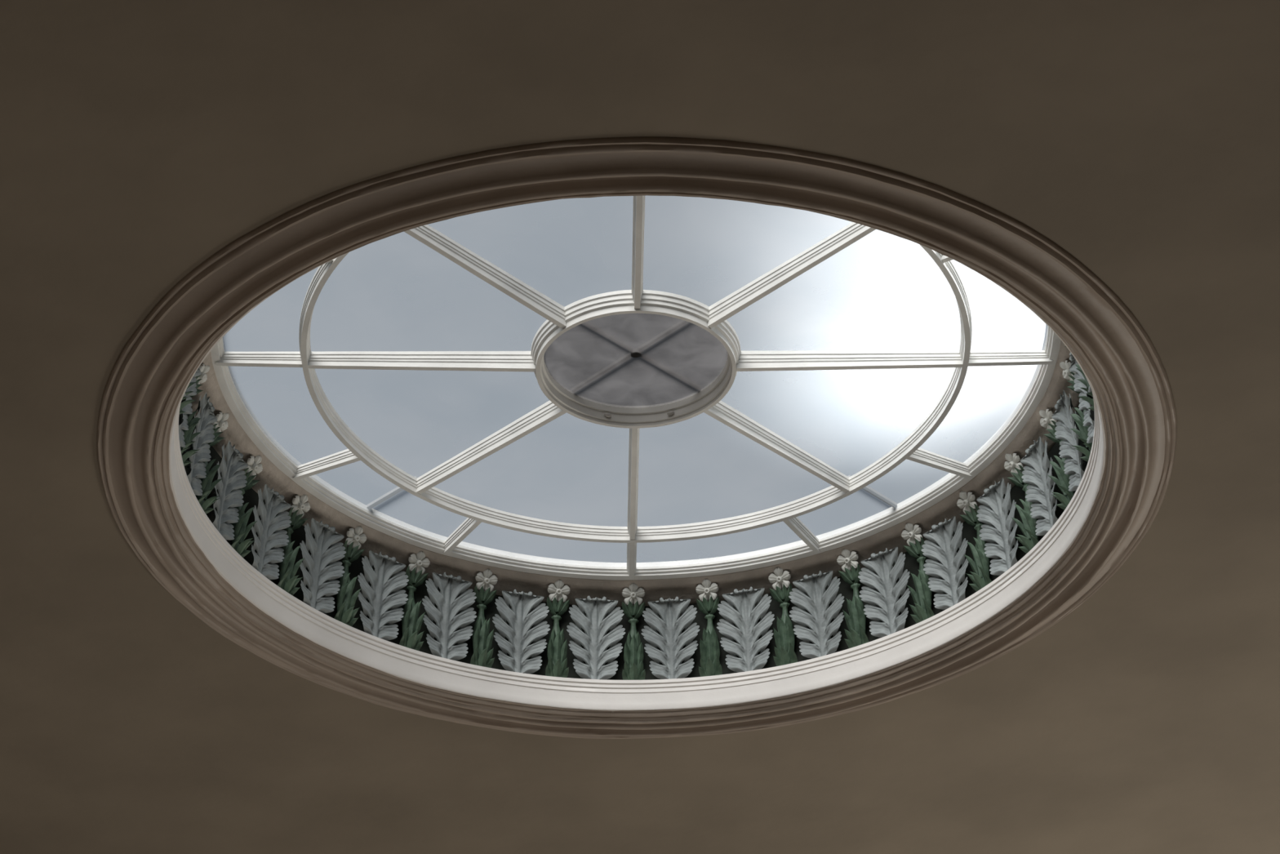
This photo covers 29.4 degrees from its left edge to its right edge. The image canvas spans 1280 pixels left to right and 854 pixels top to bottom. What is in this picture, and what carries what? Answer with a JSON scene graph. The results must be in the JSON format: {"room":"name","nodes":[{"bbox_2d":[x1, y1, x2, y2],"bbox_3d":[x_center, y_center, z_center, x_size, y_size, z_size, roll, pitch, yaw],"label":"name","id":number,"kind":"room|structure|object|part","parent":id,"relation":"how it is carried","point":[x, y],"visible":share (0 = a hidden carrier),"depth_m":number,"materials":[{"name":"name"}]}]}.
{"room":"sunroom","nodes":[
{"label":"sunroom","id":0,"kind":"room"},
{"bbox_2d":[182,403,1089,679],"bbox_3d":[-0.011,-0.036,8.260,3.124,0.440,3.124,-1,-35,0],"label":"decorative frieze","id":1,"kind":"structure","parent":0,"point":[968,531],"depth_m":9.35,"materials":[{"name":"paint"}]},
{"bbox_2d":[179,371,196,414],"bbox_3d":[-1.490,-0.210,8.003,0.101,0.409,0.091,6,-35,-10],"label":"flower stalk","id":2,"kind":"object","parent":1,"relation":"attached to","point":[184,403],"visible":0.07,"depth_m":7.91,"materials":[{"name":"green paint"}]},
{"bbox_3d":[-1.495,-0.185,7.985,0.089,0.340,0.078,6,-35,-10],"label":"stem","id":3,"kind":"part","parent":2,"relation":"part of","materials":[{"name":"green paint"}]},
{"bbox_2d":[178,367,201,447],"bbox_3d":[-1.508,-0.103,8.110,0.069,0.348,0.228,3,-35,-5],"label":"leaf","id":4,"kind":"object","parent":1,"relation":"attached to","point":[183,422],"visible":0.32,"depth_m":8.15,"materials":[{"name":"grey paint"}]},
{"bbox_2d":[180,364,209,466],"bbox_3d":[-1.522,-0.042,8.247,0.101,0.409,0.091,0,-35,-1],"label":"flower stalk","id":5,"kind":"object","parent":1,"relation":"attached to","point":[188,437],"visible":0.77,"depth_m":8.21,"materials":[{"name":"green paint"}]},
{"bbox_3d":[-1.528,-0.016,8.229,0.089,0.340,0.078,0,-35,-1],"label":"stem","id":6,"kind":"part","parent":5,"relation":"part of","materials":[{"name":"green paint"}]},
{"bbox_3d":[-1.500,-0.178,8.343,0.052,0.076,0.091,0,-35,-1],"label":"flower","id":7,"kind":"part","parent":5,"relation":"part of","materials":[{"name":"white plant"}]},
{"bbox_3d":[-1.498,-0.174,8.339,0.023,0.024,0.024,0,-35,-1],"label":"flower","id":8,"kind":"part","parent":5,"relation":"part of","materials":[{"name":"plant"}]},
{"bbox_2d":[186,391,217,495],"bbox_3d":[-1.511,0.059,8.355,0.069,0.359,0.235,-3,-34,4],"label":"leaf","id":9,"kind":"object","parent":1,"relation":"attached to","point":[197,468],"visible":0.85,"depth_m":8.39,"materials":[{"name":"grey paint"}]},
{"bbox_2d":[211,440,248,539],"bbox_3d":[-1.456,0.226,8.595,0.069,0.355,0.229,-10,-36,13],"label":"leaf","id":10,"kind":"object","parent":1,"relation":"attached to","point":[234,463],"visible":0.99,"depth_m":8.62,"materials":[{"name":"grey paint"}]},
{"bbox_2d":[251,484,291,579],"bbox_3d":[-1.345,0.383,8.819,0.069,0.349,0.230,-17,-38,22],"label":"leaf","id":11,"kind":"object","parent":1,"relation":"attached to","point":[269,523],"visible":1,"depth_m":8.84,"materials":[{"name":"grey paint"}]},
{"bbox_2d":[299,517,346,613],"bbox_3d":[-1.185,0.516,9.025,0.069,0.359,0.235,-25,-41,31],"label":"leaf","id":12,"kind":"object","parent":1,"relation":"attached to","point":[318,573],"visible":1,"depth_m":9.04,"materials":[{"name":"grey paint"}]},
{"bbox_2d":[357,550,408,639],"bbox_3d":[-0.977,0.638,9.199,0.233,0.350,0.069,25,-42,-32],"label":"leaf","id":13,"kind":"object","parent":1,"relation":"attached to","point":[382,584],"visible":1,"depth_m":9.21,"materials":[{"name":"grey paint"}]},
{"bbox_2d":[422,572,476,660],"bbox_3d":[-0.735,0.726,9.339,0.233,0.358,0.069,16,-38,-24],"label":"leaf","id":14,"kind":"object","parent":1,"relation":"attached to","point":[448,605],"visible":1,"depth_m":9.35,"materials":[{"name":"grey paint"}]},
{"bbox_2d":[470,568,497,667],"bbox_3d":[-0.604,0.745,9.410,0.091,0.409,0.101,13,-37,-19],"label":"flower stalk","id":15,"kind":"object","parent":1,"relation":"attached to","point":[482,640],"visible":1,"depth_m":9.39,"materials":[{"name":"green paint"}]},
{"bbox_3d":[-0.606,0.774,9.397,0.078,0.340,0.089,13,-37,-19],"label":"stem","id":16,"kind":"part","parent":15,"relation":"part of","materials":[{"name":"green paint"}]},
{"bbox_3d":[-0.598,0.595,9.486,0.091,0.076,0.052,13,-37,-19],"label":"flower","id":17,"kind":"part","parent":15,"relation":"part of","materials":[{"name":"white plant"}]},
{"bbox_3d":[-0.596,0.599,9.480,0.024,0.024,0.023,13,-37,-19],"label":"flower","id":18,"kind":"part","parent":15,"relation":"part of","materials":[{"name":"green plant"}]},
{"bbox_2d":[492,589,550,673],"bbox_3d":[-0.463,0.793,9.434,0.233,0.348,0.069,9,-36,-15],"label":"leaf","id":19,"kind":"object","parent":1,"relation":"attached to","point":[518,633],"visible":1,"depth_m":9.44,"materials":[{"name":"grey paint"}]},
{"bbox_2d":[566,595,625,679],"bbox_3d":[-0.172,0.822,9.487,0.233,0.355,0.069,3,-35,-5],"label":"leaf","id":20,"kind":"object","parent":1,"relation":"attached to","point":[595,641],"visible":1,"depth_m":9.49,"materials":[{"name":"grey paint"}]},
{"bbox_2d":[191,340,1079,606],"bbox_3d":[-0.014,-0.229,8.393,3.241,0.135,3.240,-1,-35,0],"label":"crown molding","id":21,"kind":"structure","parent":1,"relation":"attached to","point":[508,580],"depth_m":9.31,"materials":[{"name":"paint"}]},
{"bbox_2d":[210,195,1061,580],"bbox_3d":[-0.014,-0.231,8.394,2.906,0.098,2.906,-1,-35,0],"label":"skylight","id":22,"kind":"object","parent":1,"relation":"attached to","point":[615,388],"visible":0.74,"depth_m":8.54,"materials":[{"name":"glass"}]},
{"bbox_3d":[-1.212,-0.450,8.095,0.452,0.001,0.712,-1,-35,0],"label":"glass pane","id":23,"kind":"part","parent":22,"relation":"part of","materials":[{"name":"clear glass"}]},
{"bbox_3d":[-1.219,-0.049,8.677,0.424,0.001,0.714,-1,-35,0],"label":"glass pane","id":24,"kind":"part","parent":22,"relation":"part of","materials":[{"name":"clear glass"}]},
{"bbox_3d":[-0.924,0.261,9.133,0.656,0.001,0.669,-1,-35,0],"label":"glass pane","id":25,"kind":"part","parent":22,"relation":"part of","materials":[{"name":"clear glass"}]},
{"bbox_3d":[-0.706,-0.475,8.068,0.892,0.001,0.813,-1,-35,0],"label":"glass pane","id":26,"kind":"part","parent":22,"relation":"part of","materials":[{"name":"clear glass"}]},
{"bbox_3d":[-0.704,-0.026,8.721,0.880,0.001,0.810,-1,-35,0],"label":"glass pane","id":27,"kind":"part","parent":22,"relation":"part of","materials":[{"name":"clear glass"}]},
{"bbox_3d":[-0.399,-0.639,7.838,0.810,0.001,0.880,-1,-35,0],"label":"glass pane","id":28,"kind":"part","parent":22,"relation":"part of","materials":[{"name":"clear glass"}]},
{"bbox_3d":[-0.422,0.145,8.976,0.813,0.001,0.892,-1,-35,0],"label":"glass pane","id":29,"kind":"part","parent":22,"relation":"part of","materials":[{"name":"clear glass"}]},
{"bbox_3d":[-0.385,0.432,9.393,0.712,0.001,0.452,-1,-35,0],"label":"glass pane","id":30,"kind":"part","parent":22,"relation":"part of","materials":[{"name":"clear glass"}]},
{"bbox_3d":[-0.014,-0.248,8.406,0.640,0.001,0.640,-1,-35,0],"label":"oculus pane","id":31,"kind":"part","parent":22,"relation":"part of","materials":[{"name":"grey glass"}]},
{"bbox_3d":[-0.014,-0.245,8.404,2.906,0.057,2.906,-1,-35,0],"label":"frame","id":32,"kind":"part","parent":22,"relation":"part of","materials":[{"name":"paint"}]},
{"bbox_3d":[-0.014,-0.223,8.389,0.724,0.079,0.724,-1,-35,0],"label":"oculus frame","id":33,"kind":"part","parent":22,"relation":"part of","materials":[{"name":"paint"}]},
{"bbox_3d":[0.321,0.428,9.403,0.714,0.001,0.424,-1,-35,0],"label":"glass pane","id":34,"kind":"part","parent":22,"relation":"part of","materials":[{"name":"clear glass"}]},
{"bbox_3d":[0.370,0.136,8.979,0.810,0.001,0.880,-1,-35,0],"label":"glass pane","id":35,"kind":"part","parent":22,"relation":"part of","materials":[{"name":"clear glass"}]},
{"bbox_3d":[0.393,-0.648,7.841,0.813,0.001,0.892,-1,-35,0],"label":"glass pane","id":36,"kind":"part","parent":22,"relation":"part of","materials":[{"name":"clear glass"}]},
{"bbox_3d":[0.677,-0.027,8.749,0.892,0.001,0.813,-1,-35,0],"label":"glass pane","id":37,"kind":"part","parent":22,"relation":"part of","materials":[{"name":"clear glass"}]},
{"bbox_3d":[0.675,-0.476,8.097,0.880,0.001,0.810,-1,-35,0],"label":"glass pane","id":38,"kind":"part","parent":22,"relation":"part of","materials":[{"name":"clear glass"}]},
{"bbox_3d":[0.873,0.256,9.164,0.669,0.001,0.656,-1,-35,0],"label":"glass pane","id":39,"kind":"part","parent":22,"relation":"part of","materials":[{"name":"clear glass"}]},
{"bbox_3d":[1.183,-0.053,8.722,0.452,0.001,0.712,-1,-35,0],"label":"glass pane","id":40,"kind":"part","parent":22,"relation":"part of","materials":[{"name":"clear glass"}]},
{"bbox_3d":[1.190,-0.454,8.140,0.424,0.001,0.714,-1,-35,0],"label":"glass pane","id":41,"kind":"part","parent":22,"relation":"part of","materials":[{"name":"clear glass"}]},
{"bbox_2d":[168,247,1106,711],"bbox_3d":[-0.008,0.167,8.120,3.200,0.128,3.200,-1,-35,0],"label":"trim","id":42,"kind":"structure","parent":1,"relation":"attached to","point":[934,632],"depth_m":9.07,"materials":[{"name":"white paint"}]},
{"bbox_2d":[195,412,229,514],"bbox_3d":[-1.496,0.125,8.490,0.101,0.409,0.091,-7,-35,8],"label":"flower stalk","id":43,"kind":"object","parent":42,"relation":"on","point":[207,486],"visible":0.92,"depth_m":8.46,"materials":[{"name":"green paint"}]},
{"bbox_3d":[-1.501,0.151,8.473,0.089,0.340,0.078,-7,-35,8],"label":"stem","id":44,"kind":"part","parent":43,"relation":"part of","materials":[{"name":"green paint"}]},
{"bbox_3d":[-1.474,-0.015,8.580,0.052,0.076,0.091,-7,-35,8],"label":"flower","id":45,"kind":"part","parent":43,"relation":"part of","materials":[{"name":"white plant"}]},
{"bbox_3d":[-1.472,-0.011,8.577,0.023,0.024,0.024,-7,-35,8],"label":"flower","id":46,"kind":"part","parent":43,"relation":"part of","materials":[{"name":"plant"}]},
{"bbox_2d":[230,455,262,557],"bbox_3d":[-1.413,0.285,8.723,0.101,0.409,0.091,-13,-36,18],"label":"flower stalk","id":47,"kind":"object","parent":42,"relation":"on","point":[241,531],"visible":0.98,"depth_m":8.69,"materials":[{"name":"green paint"}]},
{"bbox_3d":[-1.418,0.311,8.708,0.089,0.340,0.078,-13,-36,18],"label":"stem","id":48,"kind":"part","parent":47,"relation":"part of","materials":[{"name":"green paint"}]},
{"bbox_3d":[-1.393,0.141,8.809,0.052,0.076,0.091,-13,-36,18],"label":"flower","id":49,"kind":"part","parent":47,"relation":"part of","materials":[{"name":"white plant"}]},
{"bbox_3d":[-1.391,0.145,8.805,0.023,0.024,0.024,-13,-36,18],"label":"flower","id":50,"kind":"part","parent":47,"relation":"part of","materials":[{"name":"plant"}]},
{"bbox_2d":[277,494,310,595],"bbox_3d":[-1.275,0.434,8.943,0.101,0.409,0.091,-21,-40,26],"label":"flower stalk","id":51,"kind":"object","parent":42,"relation":"on","point":[287,580],"visible":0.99,"depth_m":8.91,"materials":[{"name":"green paint"}]},
{"bbox_3d":[-1.279,0.461,8.928,0.089,0.340,0.078,-21,-40,26],"label":"stem","id":52,"kind":"part","parent":51,"relation":"part of","materials":[{"name":"green paint"}]},
{"bbox_3d":[-1.256,0.289,9.028,0.052,0.076,0.091,-21,-40,26],"label":"flower","id":53,"kind":"part","parent":51,"relation":"part of","materials":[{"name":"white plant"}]},
{"bbox_3d":[-1.254,0.293,9.023,0.023,0.024,0.024,-21,-40,26],"label":"flower","id":54,"kind":"part","parent":51,"relation":"part of","materials":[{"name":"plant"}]},
{"bbox_2d":[333,526,366,626],"bbox_3d":[-1.089,0.563,9.134,0.101,0.409,0.091,-30,-44,35],"label":"flower stalk","id":55,"kind":"object","parent":42,"relation":"on","point":[345,600],"visible":1,"depth_m":9.10,"materials":[{"name":"green paint"}]},
{"bbox_3d":[-1.093,0.591,9.120,0.089,0.340,0.078,-30,-44,35],"label":"stem","id":56,"kind":"part","parent":55,"relation":"part of","materials":[{"name":"green paint"}]},
{"bbox_3d":[-1.072,0.416,9.216,0.052,0.076,0.091,-30,-44,35],"label":"flower","id":57,"kind":"part","parent":55,"relation":"part of","materials":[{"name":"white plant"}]},
{"bbox_3d":[-1.071,0.420,9.211,0.023,0.024,0.024,-30,-44,35],"label":"flower","id":58,"kind":"part","parent":55,"relation":"part of","materials":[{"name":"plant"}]},
{"bbox_2d":[399,551,430,650],"bbox_3d":[-0.862,0.668,9.292,0.091,0.409,0.101,21,-40,-28],"label":"flower stalk","id":59,"kind":"object","parent":42,"relation":"on","point":[411,624],"visible":1,"depth_m":9.26,"materials":[{"name":"green paint"}]},
{"bbox_3d":[-0.865,0.696,9.278,0.078,0.340,0.089,21,-40,-28],"label":"stem","id":60,"kind":"part","parent":59,"relation":"part of","materials":[{"name":"green paint"}]},
{"bbox_3d":[-0.850,0.519,9.370,0.091,0.076,0.052,21,-40,-28],"label":"flower","id":61,"kind":"part","parent":59,"relation":"part of","materials":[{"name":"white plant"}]},
{"bbox_3d":[-0.848,0.523,9.365,0.024,0.024,0.023,21,-40,-28],"label":"flower","id":62,"kind":"part","parent":59,"relation":"part of","materials":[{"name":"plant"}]},
{"bbox_2d":[545,579,570,677],"bbox_3d":[-0.321,0.793,9.485,0.091,0.409,0.101,6,-35,-10],"label":"flower stalk","id":63,"kind":"object","parent":42,"relation":"on","point":[557,648],"visible":1,"depth_m":9.46,"materials":[{"name":"green paint"}]},
{"bbox_3d":[-0.322,0.822,9.472,0.078,0.340,0.089,6,-35,-10],"label":"stem","id":64,"kind":"part","parent":63,"relation":"part of","materials":[{"name":"green paint"}]},
{"bbox_3d":[-0.318,0.646,9.555,0.024,0.024,0.023,6,-35,-10],"label":"flower","id":65,"kind":"part","parent":63,"relation":"part of","materials":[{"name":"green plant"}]},
{"bbox_3d":[-0.319,0.642,9.560,0.091,0.076,0.052,6,-35,-10],"label":"flower","id":66,"kind":"part","parent":63,"relation":"part of","materials":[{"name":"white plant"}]},
{"bbox_2d":[622,583,645,679],"bbox_3d":[-0.025,0.808,9.514,0.091,0.409,0.101,0,-35,-1],"label":"flower stalk","id":67,"kind":"object","parent":42,"relation":"on","point":[633,656],"visible":1,"depth_m":9.49,"materials":[{"name":"green paint"}]},
{"bbox_3d":[-0.026,0.657,9.588,0.091,0.076,0.052,0,-35,-1],"label":"flower","id":68,"kind":"part","parent":67,"relation":"part of","materials":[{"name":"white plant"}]},
{"bbox_3d":[-0.026,0.660,9.583,0.024,0.024,0.023,0,-35,-1],"label":"flower","id":69,"kind":"part","parent":67,"relation":"part of","materials":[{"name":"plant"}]},
{"bbox_3d":[-0.025,0.837,9.501,0.078,0.340,0.089,0,-35,-1],"label":"stem","id":70,"kind":"part","parent":67,"relation":"part of","materials":[{"name":"green paint"}]},
{"bbox_2d":[695,578,722,676],"bbox_3d":[0.270,0.790,9.494,0.091,0.409,0.101,-7,-35,9],"label":"flower stalk","id":71,"kind":"object","parent":42,"relation":"on","point":[709,647],"visible":1,"depth_m":9.47,"materials":[{"name":"green paint"}]},
{"bbox_3d":[0.264,0.639,9.569,0.091,0.076,0.052,-7,-35,9],"label":"flower","id":72,"kind":"part","parent":71,"relation":"part of","materials":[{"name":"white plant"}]},
{"bbox_3d":[0.263,0.643,9.563,0.024,0.024,0.023,-7,-35,9],"label":"flower","id":73,"kind":"part","parent":71,"relation":"part of","materials":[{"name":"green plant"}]},
{"bbox_3d":[0.271,0.819,9.481,0.078,0.340,0.089,-7,-35,9],"label":"stem","id":74,"kind":"part","parent":71,"relation":"part of","materials":[{"name":"green paint"}]},
{"bbox_2d":[768,567,797,666],"bbox_3d":[0.555,0.740,9.427,0.091,0.409,0.101,-13,-36,18],"label":"flower stalk","id":75,"kind":"object","parent":42,"relation":"on","point":[784,638],"visible":1,"depth_m":9.40,"materials":[{"name":"green paint"}]},
{"bbox_3d":[0.543,0.593,9.497,0.024,0.024,0.023,-13,-36,18],"label":"flower","id":76,"kind":"part","parent":75,"relation":"part of","materials":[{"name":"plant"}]},
{"bbox_3d":[0.544,0.590,9.502,0.091,0.076,0.052,-13,-36,18],"label":"flower","id":77,"kind":"part","parent":75,"relation":"part of","materials":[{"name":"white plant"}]},
{"bbox_3d":[0.557,0.769,9.414,0.078,0.340,0.089,-13,-36,18],"label":"stem","id":78,"kind":"part","parent":75,"relation":"part of","materials":[{"name":"green paint"}]},
{"bbox_2d":[836,549,868,648],"bbox_3d":[0.816,0.660,9.316,0.091,0.409,0.101,-21,-39,26],"label":"flower stalk","id":79,"kind":"object","parent":42,"relation":"on","point":[856,621],"visible":1,"depth_m":9.29,"materials":[{"name":"green paint"}]},
{"bbox_3d":[0.799,0.515,9.389,0.024,0.024,0.023,-21,-39,26],"label":"flower","id":80,"kind":"part","parent":79,"relation":"part of","materials":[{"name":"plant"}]},
{"bbox_3d":[0.801,0.511,9.394,0.091,0.076,0.052,-21,-39,26],"label":"flower","id":81,"kind":"part","parent":79,"relation":"part of","materials":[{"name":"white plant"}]},
{"bbox_3d":[0.819,0.688,9.303,0.078,0.340,0.089,-21,-39,26],"label":"stem","id":82,"kind":"part","parent":79,"relation":"part of","materials":[{"name":"green paint"}]},
{"bbox_2d":[901,523,934,622],"bbox_3d":[1.048,0.552,9.164,0.091,0.409,0.101,-29,-43,35],"label":"flower stalk","id":83,"kind":"object","parent":42,"relation":"on","point":[922,597],"visible":1,"depth_m":9.13,"materials":[{"name":"green paint"}]},
{"bbox_3d":[1.028,0.408,9.238,0.024,0.024,0.023,-29,-43,35],"label":"flower","id":84,"kind":"part","parent":83,"relation":"part of","materials":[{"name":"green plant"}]},
{"bbox_3d":[1.030,0.404,9.243,0.091,0.076,0.052,-29,-43,35],"label":"flower","id":85,"kind":"part","parent":83,"relation":"part of","materials":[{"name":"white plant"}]},
{"bbox_3d":[1.052,0.580,9.150,0.078,0.340,0.089,-29,-43,35],"label":"stem","id":86,"kind":"part","parent":83,"relation":"part of","materials":[{"name":"green paint"}]},
{"bbox_2d":[956,491,991,591],"bbox_3d":[1.236,0.422,8.980,0.101,0.409,0.091,21,-40,-28],"label":"flower stalk","id":87,"kind":"object","parent":42,"relation":"on","point":[980,576],"visible":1,"depth_m":8.95,"materials":[{"name":"green paint"}]},
{"bbox_3d":[1.212,0.282,9.059,0.023,0.024,0.024,21,-40,-28],"label":"flower","id":88,"kind":"part","parent":87,"relation":"part of","materials":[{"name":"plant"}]},
{"bbox_3d":[1.214,0.278,9.063,0.052,0.076,0.091,21,-40,-28],"label":"flower","id":89,"kind":"part","parent":87,"relation":"part of","materials":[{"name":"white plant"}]},
{"bbox_3d":[1.241,0.449,8.965,0.089,0.340,0.078,21,-40,-28],"label":"stem","id":90,"kind":"part","parent":87,"relation":"part of","materials":[{"name":"green paint"}]},
{"bbox_2d":[1039,408,1075,510],"bbox_3d":[1.467,0.113,8.535,0.101,0.409,0.091,6,-36,-10],"label":"flower stalk","id":91,"kind":"object","parent":42,"relation":"on","point":[1062,482],"visible":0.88,"depth_m":8.50,"materials":[{"name":"green paint"}]},
{"bbox_3d":[1.439,-0.022,8.623,0.023,0.024,0.024,6,-36,-10],"label":"flower","id":92,"kind":"part","parent":91,"relation":"part of","materials":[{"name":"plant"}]},
{"bbox_3d":[1.441,-0.026,8.627,0.052,0.076,0.091,6,-36,-10],"label":"flower","id":93,"kind":"part","parent":91,"relation":"part of","materials":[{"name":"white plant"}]},
{"bbox_3d":[1.473,0.139,8.518,0.089,0.340,0.078,6,-36,-10],"label":"stem","id":94,"kind":"part","parent":91,"relation":"part of","materials":[{"name":"green paint"}]},
{"bbox_2d":[1059,360,1092,462],"bbox_3d":[1.499,-0.055,8.292,0.101,0.409,0.091,0,-35,-1],"label":"flower stalk","id":95,"kind":"object","parent":42,"relation":"on","point":[1082,433],"visible":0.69,"depth_m":8.26,"materials":[{"name":"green paint"}]},
{"bbox_3d":[1.471,-0.187,8.384,0.023,0.024,0.024,0,-35,-1],"label":"flower","id":96,"kind":"part","parent":95,"relation":"part of","materials":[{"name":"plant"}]},
{"bbox_3d":[1.473,-0.192,8.387,0.052,0.076,0.091,0,-35,-1],"label":"flower","id":97,"kind":"part","parent":95,"relation":"part of","materials":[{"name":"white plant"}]},
{"bbox_3d":[1.505,-0.029,8.275,0.089,0.340,0.078,0,-35,-1],"label":"stem","id":98,"kind":"part","parent":95,"relation":"part of","materials":[{"name":"green paint"}]},
{"bbox_2d":[641,596,699,679],"bbox_3d":[0.120,0.823,9.490,0.233,0.349,0.069,-4,-35,3],"label":"leaf","id":99,"kind":"object","parent":1,"relation":"attached to","point":[671,641],"visible":1,"depth_m":9.50,"materials":[{"name":"grey paint"}]},
{"bbox_2d":[716,586,774,672],"bbox_3d":[0.413,0.786,9.448,0.234,0.355,0.069,-10,-36,13],"label":"leaf","id":100,"kind":"object","parent":1,"relation":"attached to","point":[748,631],"visible":1,"depth_m":9.46,"materials":[{"name":"grey paint"}]},
{"bbox_2d":[788,570,844,658],"bbox_3d":[0.684,0.721,9.360,0.235,0.356,0.069,-17,-38,22],"label":"leaf","id":101,"kind":"object","parent":1,"relation":"attached to","point":[820,615],"visible":1,"depth_m":9.37,"materials":[{"name":"grey paint"}]},
{"bbox_2d":[857,546,910,637],"bbox_3d":[0.933,0.627,9.228,0.233,0.354,0.069,-25,-41,31],"label":"leaf","id":102,"kind":"object","parent":1,"relation":"attached to","point":[887,599],"visible":1,"depth_m":9.24,"materials":[{"name":"grey paint"}]},
{"bbox_2d":[921,515,968,609],"bbox_3d":[1.144,0.508,9.058,0.069,0.354,0.233,25,-42,-32],"label":"leaf","id":103,"kind":"object","parent":1,"relation":"attached to","point":[948,570],"visible":1,"depth_m":9.07,"materials":[{"name":"grey paint"}]},
{"bbox_2d":[976,477,1017,575],"bbox_3d":[1.311,0.365,8.859,0.069,0.360,0.232,17,-38,-24],"label":"leaf","id":104,"kind":"object","parent":1,"relation":"attached to","point":[993,496],"visible":1,"depth_m":8.88,"materials":[{"name":"grey paint"}]},
{"bbox_2d":[1004,453,1039,553],"bbox_3d":[1.378,0.274,8.767,0.101,0.409,0.091,13,-37,-19],"label":"flower stalk","id":105,"kind":"object","parent":1,"relation":"attached to","point":[1028,527],"visible":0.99,"depth_m":8.73,"materials":[{"name":"green paint"}]},
{"bbox_3d":[1.351,0.136,8.851,0.023,0.024,0.024,13,-37,-19],"label":"flower","id":106,"kind":"part","parent":105,"relation":"part of","materials":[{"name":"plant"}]},
{"bbox_3d":[1.353,0.132,8.855,0.052,0.076,0.091,13,-37,-19],"label":"flower","id":107,"kind":"part","parent":105,"relation":"part of","materials":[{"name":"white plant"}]},
{"bbox_3d":[1.384,0.300,8.751,0.089,0.340,0.078,13,-37,-19],"label":"stem","id":108,"kind":"part","parent":105,"relation":"part of","materials":[{"name":"green paint"}]},
{"bbox_2d":[1020,436,1057,535],"bbox_3d":[1.426,0.212,8.636,0.069,0.356,0.228,10,-36,-15],"label":"leaf","id":109,"kind":"object","parent":1,"relation":"attached to","point":[1036,474],"visible":1,"depth_m":8.66,"materials":[{"name":"grey paint"}]},
{"bbox_2d":[1051,390,1084,491],"bbox_3d":[1.486,0.048,8.398,0.069,0.354,0.231,3,-35,-5],"label":"leaf","id":110,"kind":"object","parent":1,"relation":"attached to","point":[1074,463],"visible":0.93,"depth_m":8.43,"materials":[{"name":"grey paint"}]},
{"bbox_2d":[1068,352,1094,443],"bbox_3d":[1.489,-0.117,8.154,0.069,0.349,0.234,-3,-35,4],"label":"leaf","id":111,"kind":"object","parent":1,"relation":"attached to","point":[1089,417],"visible":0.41,"depth_m":8.21,"materials":[{"name":"grey paint"}]},
{"bbox_2d":[1075,364,1094,410],"bbox_3d":[1.474,-0.222,8.050,0.101,0.409,0.091,-7,-36,8],"label":"flower stalk","id":112,"kind":"object","parent":1,"relation":"attached to","point":[1085,381],"visible":0.23,"depth_m":7.98,"materials":[{"name":"green paint"}]},
{"bbox_3d":[1.480,-0.197,8.031,0.089,0.340,0.078,-7,-36,8],"label":"stem","id":113,"kind":"part","parent":112,"relation":"part of","materials":[{"name":"green paint"}]},
{"bbox_2d":[0,0,1279,853],"bbox_3d":[-0.024,-0.680,6.883,10.000,0.100,15.000,-1,-35,0],"label":"ceiling","id":114,"kind":"structure","parent":0,"point":[140,140],"depth_m":7.43,"materials":[{"name":"paint"}]},
{"bbox_2d":[96,137,1177,738],"bbox_3d":[-0.007,0.208,8.092,3.528,0.117,3.530,-1,-35,0],"label":"trim","id":115,"kind":"structure","parent":114,"relation":"attached to","point":[145,386],"depth_m":7.39,"materials":[{"name":"paint"}]}
]}

